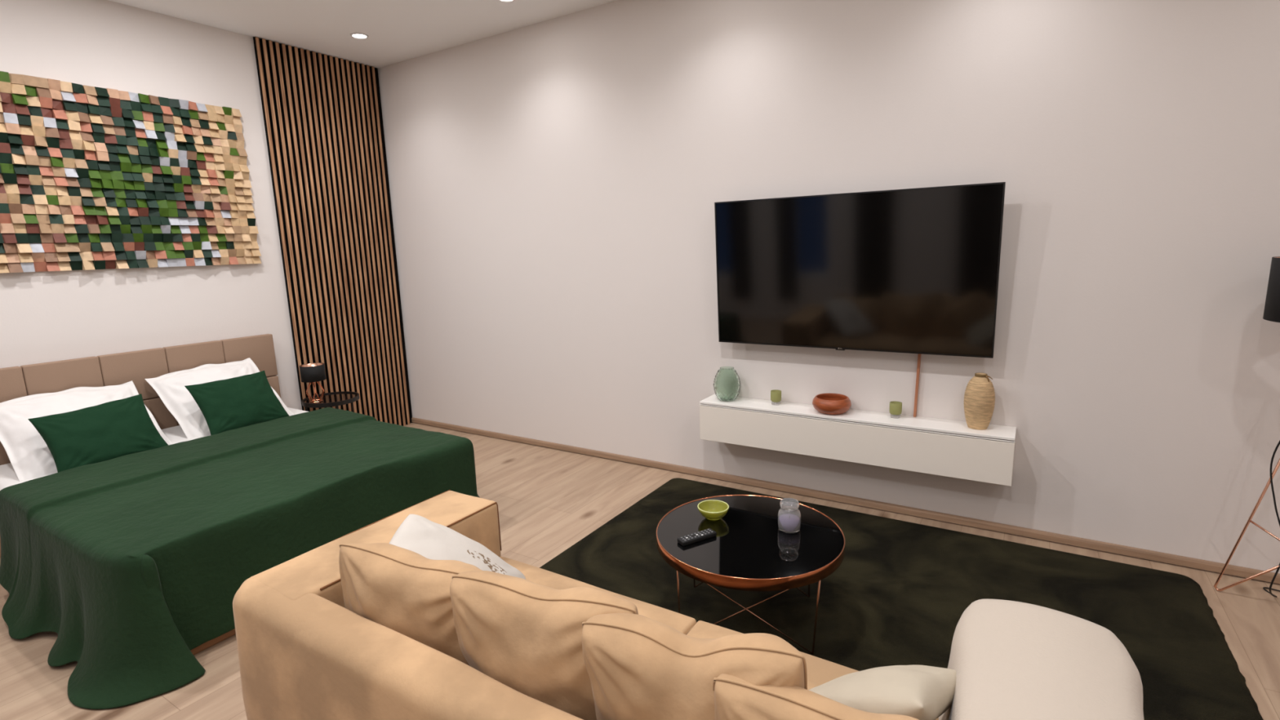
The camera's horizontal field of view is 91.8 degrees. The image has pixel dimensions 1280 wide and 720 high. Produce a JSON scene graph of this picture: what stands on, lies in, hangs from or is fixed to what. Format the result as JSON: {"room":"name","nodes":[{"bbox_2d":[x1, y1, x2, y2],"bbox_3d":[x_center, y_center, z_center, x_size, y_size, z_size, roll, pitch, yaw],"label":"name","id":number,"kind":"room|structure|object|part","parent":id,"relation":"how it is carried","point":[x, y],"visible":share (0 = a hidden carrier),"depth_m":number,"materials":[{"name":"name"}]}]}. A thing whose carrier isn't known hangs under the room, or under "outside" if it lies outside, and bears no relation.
{"room":"studio apartment","nodes":[
{"label":"studio apartment","id":0,"kind":"room"},
{"bbox_2d":[0,0,302,409],"bbox_3d":[-3.391,-0.521,3.417,0.100,3.000,4.900,5,12,32],"label":"wall","id":1,"kind":"structure","parent":0,"point":[46,316],"depth_m":3.80,"materials":[{"name":"white paint"}]},
{"bbox_2d":[0,71,261,273],"bbox_3d":[-3.136,-1.052,3.606,0.060,1.033,1.657,5,12,32],"label":"art","id":2,"kind":"object","parent":1,"relation":"attached to","point":[91,177],"visible":1,"depth_m":3.66,"materials":[{"name":"multicoloured wood"}]},
{"bbox_3d":[-3.350,-0.982,3.257,0.046,1.033,0.827,5,12,32],"label":"mosaic panel","id":3,"kind":"part","parent":2,"relation":"part of","materials":[{"name":"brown wood"}]},
{"bbox_3d":[-2.910,-1.121,3.948,0.046,1.033,0.827,5,12,32],"label":"mosaic panel","id":4,"kind":"part","parent":2,"relation":"part of","materials":[{"name":"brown wood"}]},
{"bbox_2d":[253,36,413,426],"bbox_3d":[-2.350,-0.829,4.932,0.030,3.000,0.968,5,12,32],"label":"wall panel","id":5,"kind":"object","parent":1,"relation":"attached to","point":[322,113],"visible":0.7,"depth_m":4.85,"materials":[{"name":"brown wood"}]},
{"bbox_2d":[108,0,617,68],"bbox_3d":[-0.258,-1.774,1.170,7.600,0.080,4.900,5,12,32],"label":"ceiling","id":6,"kind":"structure","parent":0,"point":[397,31],"depth_m":4.02,"materials":[{"name":"white paint"}]},
{"bbox_2d":[350,32,368,39],"bbox_3d":[-1.946,-2.248,4.302,0.116,0.008,0.116,5,12,32],"label":"recessed light","id":7,"kind":"object","parent":6,"relation":"in","point":[356,35],"visible":1,"depth_m":4.30,"materials":[{"name":"white"}]},
{"bbox_2d":[499,0,514,1],"bbox_3d":[-0.806,-2.179,3.734,0.116,0.008,0.116,5,12,32],"label":"recessed light","id":8,"kind":"object","parent":6,"relation":"in","point":[500,0],"visible":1,"depth_m":3.77,"materials":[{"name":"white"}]},
{"bbox_2d":[0,422,1279,719],"bbox_3d":[-0.165,1.254,1.722,7.600,0.080,4.900,5,12,32],"label":"floor","id":9,"kind":"structure","parent":0,"point":[548,500],"depth_m":2.84,"materials":[{"name":"brown wood"}]},
{"bbox_2d":[0,333,307,654],"bbox_3d":[-2.256,0.492,3.344,2.018,0.966,1.648,5,12,32],"label":"upholstered bed","id":10,"kind":"object","parent":9,"relation":"on","point":[120,368],"visible":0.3,"depth_m":3.75,"materials":[{"name":"brown fabric"}]},
{"bbox_3d":[-3.420,0.508,3.295,0.053,0.302,0.328,5,12,32],"label":"headboard panel","id":11,"kind":"part","parent":10,"relation":"part of","materials":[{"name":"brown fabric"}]},
{"bbox_3d":[-3.429,0.208,3.240,0.053,0.300,0.328,5,12,32],"label":"headboard panel","id":12,"kind":"part","parent":10,"relation":"part of","materials":[{"name":"brown fabric"}]},
{"bbox_3d":[-3.254,0.153,3.514,0.053,0.300,0.328,5,12,32],"label":"headboard panel","id":13,"kind":"part","parent":10,"relation":"part of","materials":[{"name":"brown fabric"}]},
{"bbox_2d":[0,380,173,481],"bbox_3d":[-3.020,0.368,3.361,0.509,0.374,0.651,5,12,32],"label":"bed pillow","id":14,"kind":"object","parent":10,"relation":"on","point":[29,456],"visible":0.49,"depth_m":3.21,"materials":[{"name":"white fabric"}]},
{"bbox_2d":[27,393,168,472],"bbox_3d":[-2.788,0.387,3.223,0.240,0.312,0.484,5,12,31],"label":"cushion","id":15,"kind":"object","parent":10,"relation":"on","point":[113,429],"visible":0.94,"depth_m":3.17,"materials":[{"name":"green fabric"}]},
{"bbox_3d":[-3.080,0.098,3.789,0.053,0.300,0.328,5,12,32],"label":"headboard panel","id":16,"kind":"part","parent":10,"relation":"part of","materials":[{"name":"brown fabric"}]},
{"bbox_3d":[-2.218,0.590,3.339,1.935,0.173,1.550,5,12,32],"label":"mattress","id":17,"kind":"part","parent":10,"relation":"part of","materials":[{"name":"white fabric"}]},
{"bbox_3d":[-3.070,0.398,3.843,0.053,0.302,0.328,5,12,32],"label":"headboard panel","id":18,"kind":"part","parent":10,"relation":"part of","materials":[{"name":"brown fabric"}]},
{"bbox_3d":[-2.905,0.042,4.063,0.053,0.300,0.328,5,12,32],"label":"headboard panel","id":19,"kind":"part","parent":10,"relation":"part of","materials":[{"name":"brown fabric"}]},
{"bbox_2d":[144,357,294,438],"bbox_3d":[-2.646,0.244,3.945,0.500,0.397,0.614,4,12,31],"label":"bed pillow","id":20,"kind":"object","parent":10,"relation":"on","point":[171,388],"visible":0.5,"depth_m":3.79,"materials":[{"name":"white fabric"}]},
{"bbox_2d":[184,370,289,435],"bbox_3d":[-2.455,0.260,3.803,0.242,0.297,0.463,5,12,32],"label":"cushion","id":21,"kind":"object","parent":10,"relation":"on","point":[246,400],"visible":0.94,"depth_m":3.75,"materials":[{"name":"green fabric"}]},
{"bbox_2d":[0,407,479,709],"bbox_3d":[-1.864,0.737,3.145,1.470,0.522,1.926,5,12,32],"label":"quilted bedspread","id":22,"kind":"object","parent":10,"relation":"on","point":[137,562],"visible":0.94,"depth_m":2.58,"materials":[{"name":"green fabric"}]},
{"bbox_3d":[-2.730,-0.013,4.338,0.053,0.300,0.328,5,12,32],"label":"headboard panel","id":23,"kind":"part","parent":10,"relation":"part of","materials":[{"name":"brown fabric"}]},
{"bbox_3d":[-2.721,0.287,4.392,0.053,0.302,0.328,5,12,32],"label":"headboard panel","id":24,"kind":"part","parent":10,"relation":"part of","materials":[{"name":"brown fabric"}]},
{"bbox_2d":[302,391,359,412],"bbox_3d":[-2.320,0.504,4.710,0.390,0.454,0.390,5,12,32],"label":"round side table","id":25,"kind":"object","parent":9,"relation":"on","point":[336,399],"visible":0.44,"depth_m":4.63,"materials":[{"name":"black metal"}]},
{"bbox_2d":[298,362,326,402],"bbox_3d":[-2.399,0.170,4.566,0.164,0.274,0.164,5,12,32],"label":"table lamp","id":26,"kind":"object","parent":25,"relation":"on","point":[315,372],"visible":1,"depth_m":4.51,"materials":[{"name":"black fabric"}]},
{"bbox_3d":[-2.401,0.092,4.552,0.164,0.115,0.164,5,12,32],"label":"lamp shade","id":27,"kind":"part","parent":26,"relation":"part of","materials":[{"name":"black fabric"}]},
{"bbox_3d":[-2.326,0.293,4.671,0.370,0.006,0.370,5,12,32],"label":"glass","id":28,"kind":"part","parent":25,"relation":"part of","materials":[{"name":"black glass"}]},
{"bbox_3d":[-2.253,0.484,4.872,0.016,0.427,0.039,2,11,22],"label":"leg","id":29,"kind":"part","parent":25,"relation":"part of","materials":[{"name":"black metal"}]},
{"bbox_2d":[232,489,938,719],"bbox_3d":[-0.074,0.930,1.563,2.048,0.610,0.837,5,12,32],"label":"sofa","id":30,"kind":"object","parent":9,"relation":"on","point":[303,655],"visible":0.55,"depth_m":1.56,"materials":[{"name":"beige leather"}]},
{"bbox_3d":[-0.814,0.839,2.060,0.259,0.558,0.758,5,12,32],"label":"arm","id":31,"kind":"part","parent":30,"relation":"part of","materials":[{"name":"beige fabric"}]},
{"bbox_3d":[-0.258,0.963,1.272,2.045,0.560,0.148,5,12,32],"label":"backrest","id":32,"kind":"part","parent":30,"relation":"part of","materials":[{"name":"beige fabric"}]},
{"bbox_2d":[338,542,481,665],"bbox_3d":[-0.575,0.697,1.683,0.497,0.409,0.259,1,11,16],"label":"cushion","id":33,"kind":"object","parent":30,"relation":"on","point":[406,592],"visible":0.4,"depth_m":1.57,"materials":[{"name":"beige fabric"}]},
{"bbox_2d":[389,514,525,579],"bbox_3d":[-0.526,0.627,1.807,0.365,0.298,0.352,-3,10,-6],"label":"cushion","id":34,"kind":"object","parent":30,"relation":"on","point":[418,534],"visible":0.41,"depth_m":1.81,"materials":[{"name":"fabric"}]},
{"bbox_2d":[449,570,638,719],"bbox_3d":[-0.197,0.696,1.444,0.492,0.413,0.256,3,11,24],"label":"cushion","id":35,"kind":"object","parent":30,"relation":"on","point":[525,635],"visible":0.62,"depth_m":1.34,"materials":[{"name":"beige fabric"}]},
{"bbox_2d":[499,556,696,635],"bbox_3d":[-0.346,0.857,1.801,0.813,0.162,0.674,5,12,32],"label":"seat cushion","id":36,"kind":"object","parent":30,"relation":"on","point":[683,624],"depth_m":2.01,"materials":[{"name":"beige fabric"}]},
{"bbox_2d":[582,613,807,719],"bbox_3d":[0.121,0.708,1.255,0.452,0.416,0.254,3,11,24],"label":"cushion","id":37,"kind":"object","parent":30,"relation":"on","point":[639,667],"visible":0.85,"depth_m":1.17,"materials":[{"name":"beige fabric"}]},
{"bbox_2d":[686,620,938,719],"bbox_3d":[0.304,0.910,1.398,0.723,0.163,0.674,5,12,32],"label":"seat cushion","id":38,"kind":"object","parent":30,"relation":"on","point":[820,671],"depth_m":1.63,"materials":[{"name":"beige fabric"}]},
{"bbox_2d":[712,673,919,719],"bbox_3d":[0.368,0.773,1.081,0.503,0.418,0.234,3,11,25],"label":"cushion","id":39,"kind":"object","parent":30,"relation":"on","point":[735,698],"visible":0.93,"depth_m":1.06,"materials":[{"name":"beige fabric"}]},
{"bbox_2d":[808,664,956,719],"bbox_3d":[0.469,0.737,1.316,0.401,0.324,0.304,4,12,30],"label":"cushion","id":40,"kind":"object","parent":30,"relation":"on","point":[921,692],"visible":0.65,"depth_m":1.20,"materials":[{"name":"beige fabric"}]},
{"bbox_2d":[938,599,1143,719],"bbox_3d":[0.705,0.856,1.083,0.434,0.434,1.066,5,12,32],"label":"armchair","id":41,"kind":"object","parent":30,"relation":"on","point":[1011,660],"visible":0.87,"depth_m":1.24,"materials":[{"name":"beige fabric"}]},
{"bbox_2d":[539,477,1263,719],"bbox_3d":[0.810,1.013,2.577,2.607,0.023,1.943,5,12,32],"label":"shag rug","id":42,"kind":"object","parent":9,"relation":"on","point":[899,594],"visible":0.5,"depth_m":2.60,"materials":[{"name":"black carpet"}]},
{"bbox_2d":[656,494,844,654],"bbox_3d":[0.427,0.847,2.446,0.716,0.374,0.716,5,12,32],"label":"round coffee table","id":43,"kind":"object","parent":42,"relation":"on","point":[748,551],"visible":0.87,"depth_m":2.28,"materials":[{"name":"black glass"}]},
{"bbox_3d":[0.144,0.897,2.291,0.007,0.345,0.060,0,10,10],"label":"leg","id":44,"kind":"part","parent":43,"relation":"part of","materials":[{"name":"orange metal"}]},
{"bbox_2d":[677,528,716,546],"bbox_3d":[0.217,0.672,2.359,0.156,0.020,0.044,-8,12,-29],"label":"remote control","id":45,"kind":"object","parent":43,"relation":"on","point":[692,538],"visible":1,"depth_m":2.35,"materials":[{"name":"black plastic"}]},
{"bbox_2d":[697,499,728,520],"bbox_3d":[0.299,0.621,2.535,0.128,0.052,0.128,5,12,32],"label":"glass bowl","id":46,"kind":"object","parent":43,"relation":"on","point":[711,509],"visible":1,"depth_m":2.56,"materials":[{"name":"yellow"}]},
{"bbox_3d":[0.421,0.671,2.414,0.709,0.008,0.709,5,12,32],"label":"glass","id":47,"kind":"part","parent":43,"relation":"part of","materials":[{"name":"black glass"}]},
{"bbox_2d":[777,497,800,533],"bbox_3d":[0.580,0.602,2.409,0.087,0.118,0.087,5,12,32],"label":"candle jar","id":48,"kind":"object","parent":43,"relation":"on","point":[788,513],"visible":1,"depth_m":2.38,"materials":[{"name":"clear glass"}]},
{"bbox_3d":[0.579,0.560,2.401,0.074,0.032,0.074,5,12,32],"label":"lid","id":49,"kind":"part","parent":48,"relation":"part of","materials":[{"name":"clear glass"}]},
{"bbox_3d":[0.711,0.823,2.605,0.007,0.345,0.060,0,10,10],"label":"leg","id":50,"kind":"part","parent":43,"relation":"part of","materials":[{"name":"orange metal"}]},
{"bbox_3d":[0.623,0.900,2.192,0.006,0.345,0.060,-3,10,-4],"label":"leg","id":51,"kind":"part","parent":43,"relation":"part of","materials":[{"name":"orange metal"}]},
{"bbox_2d":[1213,440,1279,597],"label":"tripod floor lamp","id":52,"kind":"object","parent":9,"relation":"on","point":[1272,474],"depth_m":2.45,"materials":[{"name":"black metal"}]},
{"bbox_3d":[2.449,0.478,2.406,0.010,1.040,0.264,-5,11,-17],"label":"leg","id":53,"kind":"part","parent":52,"relation":"part of","materials":[{"name":"orange metal"}]},
{"bbox_3d":[2.699,0.484,2.402,0.518,1.023,0.247,-2,10,1],"label":"power cord","id":54,"kind":"part","parent":52,"relation":"part of","materials":[{"name":"black rubber"}]},
{"bbox_2d":[377,0,1279,584],"bbox_3d":[1.059,-0.662,3.442,7.400,3.000,0.100,5,12,32],"label":"wall","id":55,"kind":"structure","parent":0,"point":[555,184],"depth_m":3.20,"materials":[{"name":"white paint"}]},
{"bbox_2d":[411,417,1279,583],"bbox_3d":[1.074,0.795,3.658,7.400,0.041,0.014,5,12,32],"label":"baseboard","id":56,"kind":"structure","parent":55,"relation":"attached to","point":[1237,571],"depth_m":3.39,"materials":[{"name":"brown wood"}]},
{"bbox_2d":[699,394,1016,486],"bbox_3d":[1.115,0.409,3.438,1.644,0.239,0.203,5,12,32],"label":"tv console","id":57,"kind":"object","parent":55,"relation":"attached to","point":[950,448],"visible":0.98,"depth_m":3.28,"materials":[{"name":"white wood"}]},
{"bbox_2d":[713,366,740,401],"bbox_3d":[0.528,0.144,3.762,0.165,0.200,0.166,0,10,9],"label":"glass vase","id":58,"kind":"object","parent":57,"relation":"on","point":[726,384],"visible":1,"depth_m":3.71,"materials":[{"name":"green glass"}]},
{"bbox_2d":[770,389,781,404],"bbox_3d":[0.797,0.220,3.636,0.062,0.080,0.062,5,12,32],"label":"tealight holder","id":59,"kind":"object","parent":57,"relation":"on","point":[775,394],"visible":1,"depth_m":3.61,"materials":[{"name":"green glass"}]},
{"bbox_2d":[812,393,851,414],"bbox_3d":[1.062,0.245,3.437,0.208,0.086,0.208,5,12,32],"label":"wooden bowl","id":60,"kind":"object","parent":57,"relation":"on","point":[825,403],"visible":1,"depth_m":3.37,"materials":[{"name":"brown wood"}]},
{"bbox_3d":[1.060,0.328,3.339,1.644,0.005,0.006,5,12,32],"label":"rail","id":61,"kind":"part","parent":57,"relation":"part of","materials":[{"name":"white wood"}]},
{"bbox_2d":[888,400,902,418],"bbox_3d":[1.358,0.265,3.295,0.062,0.080,0.062,5,12,32],"label":"tealight holder","id":62,"kind":"object","parent":57,"relation":"on","point":[895,407],"visible":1,"depth_m":3.27,"materials":[{"name":"green glass"}]},
{"bbox_2d":[963,373,995,430],"bbox_3d":[1.671,0.201,3.055,0.136,0.273,0.136,5,12,32],"label":"woven vase","id":63,"kind":"object","parent":57,"relation":"on","point":[979,403],"visible":1,"depth_m":3.01,"materials":[{"name":"brown wicker"}]},
{"bbox_2d":[714,182,1005,358],"bbox_3d":[1.088,-0.462,3.308,1.439,0.822,0.151,5,12,32],"label":"television","id":64,"kind":"object","parent":55,"relation":"attached to","point":[906,270],"visible":1,"depth_m":3.20,"materials":[{"name":"black"}]},
{"bbox_2d":[913,353,920,417],"bbox_3d":[1.462,0.134,3.270,0.020,0.339,0.025,5,12,32],"label":"cable cover","id":65,"kind":"object","parent":55,"relation":"attached to","point":[919,354],"visible":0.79,"depth_m":3.26,"materials":[{"name":"brown plastic"}]},
{"bbox_2d":[1262,256,1279,322],"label":"shade","id":66,"kind":"object","parent":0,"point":[1272,310],"depth_m":2.23,"materials":[{"name":"black fabric"}]},
{"bbox_3d":[2.465,-0.244,2.150,0.410,0.225,0.410,5,12,32],"label":"lamp shade","id":67,"kind":"part","parent":66,"relation":"part of","materials":[{"name":"black fabric"}]}
]}

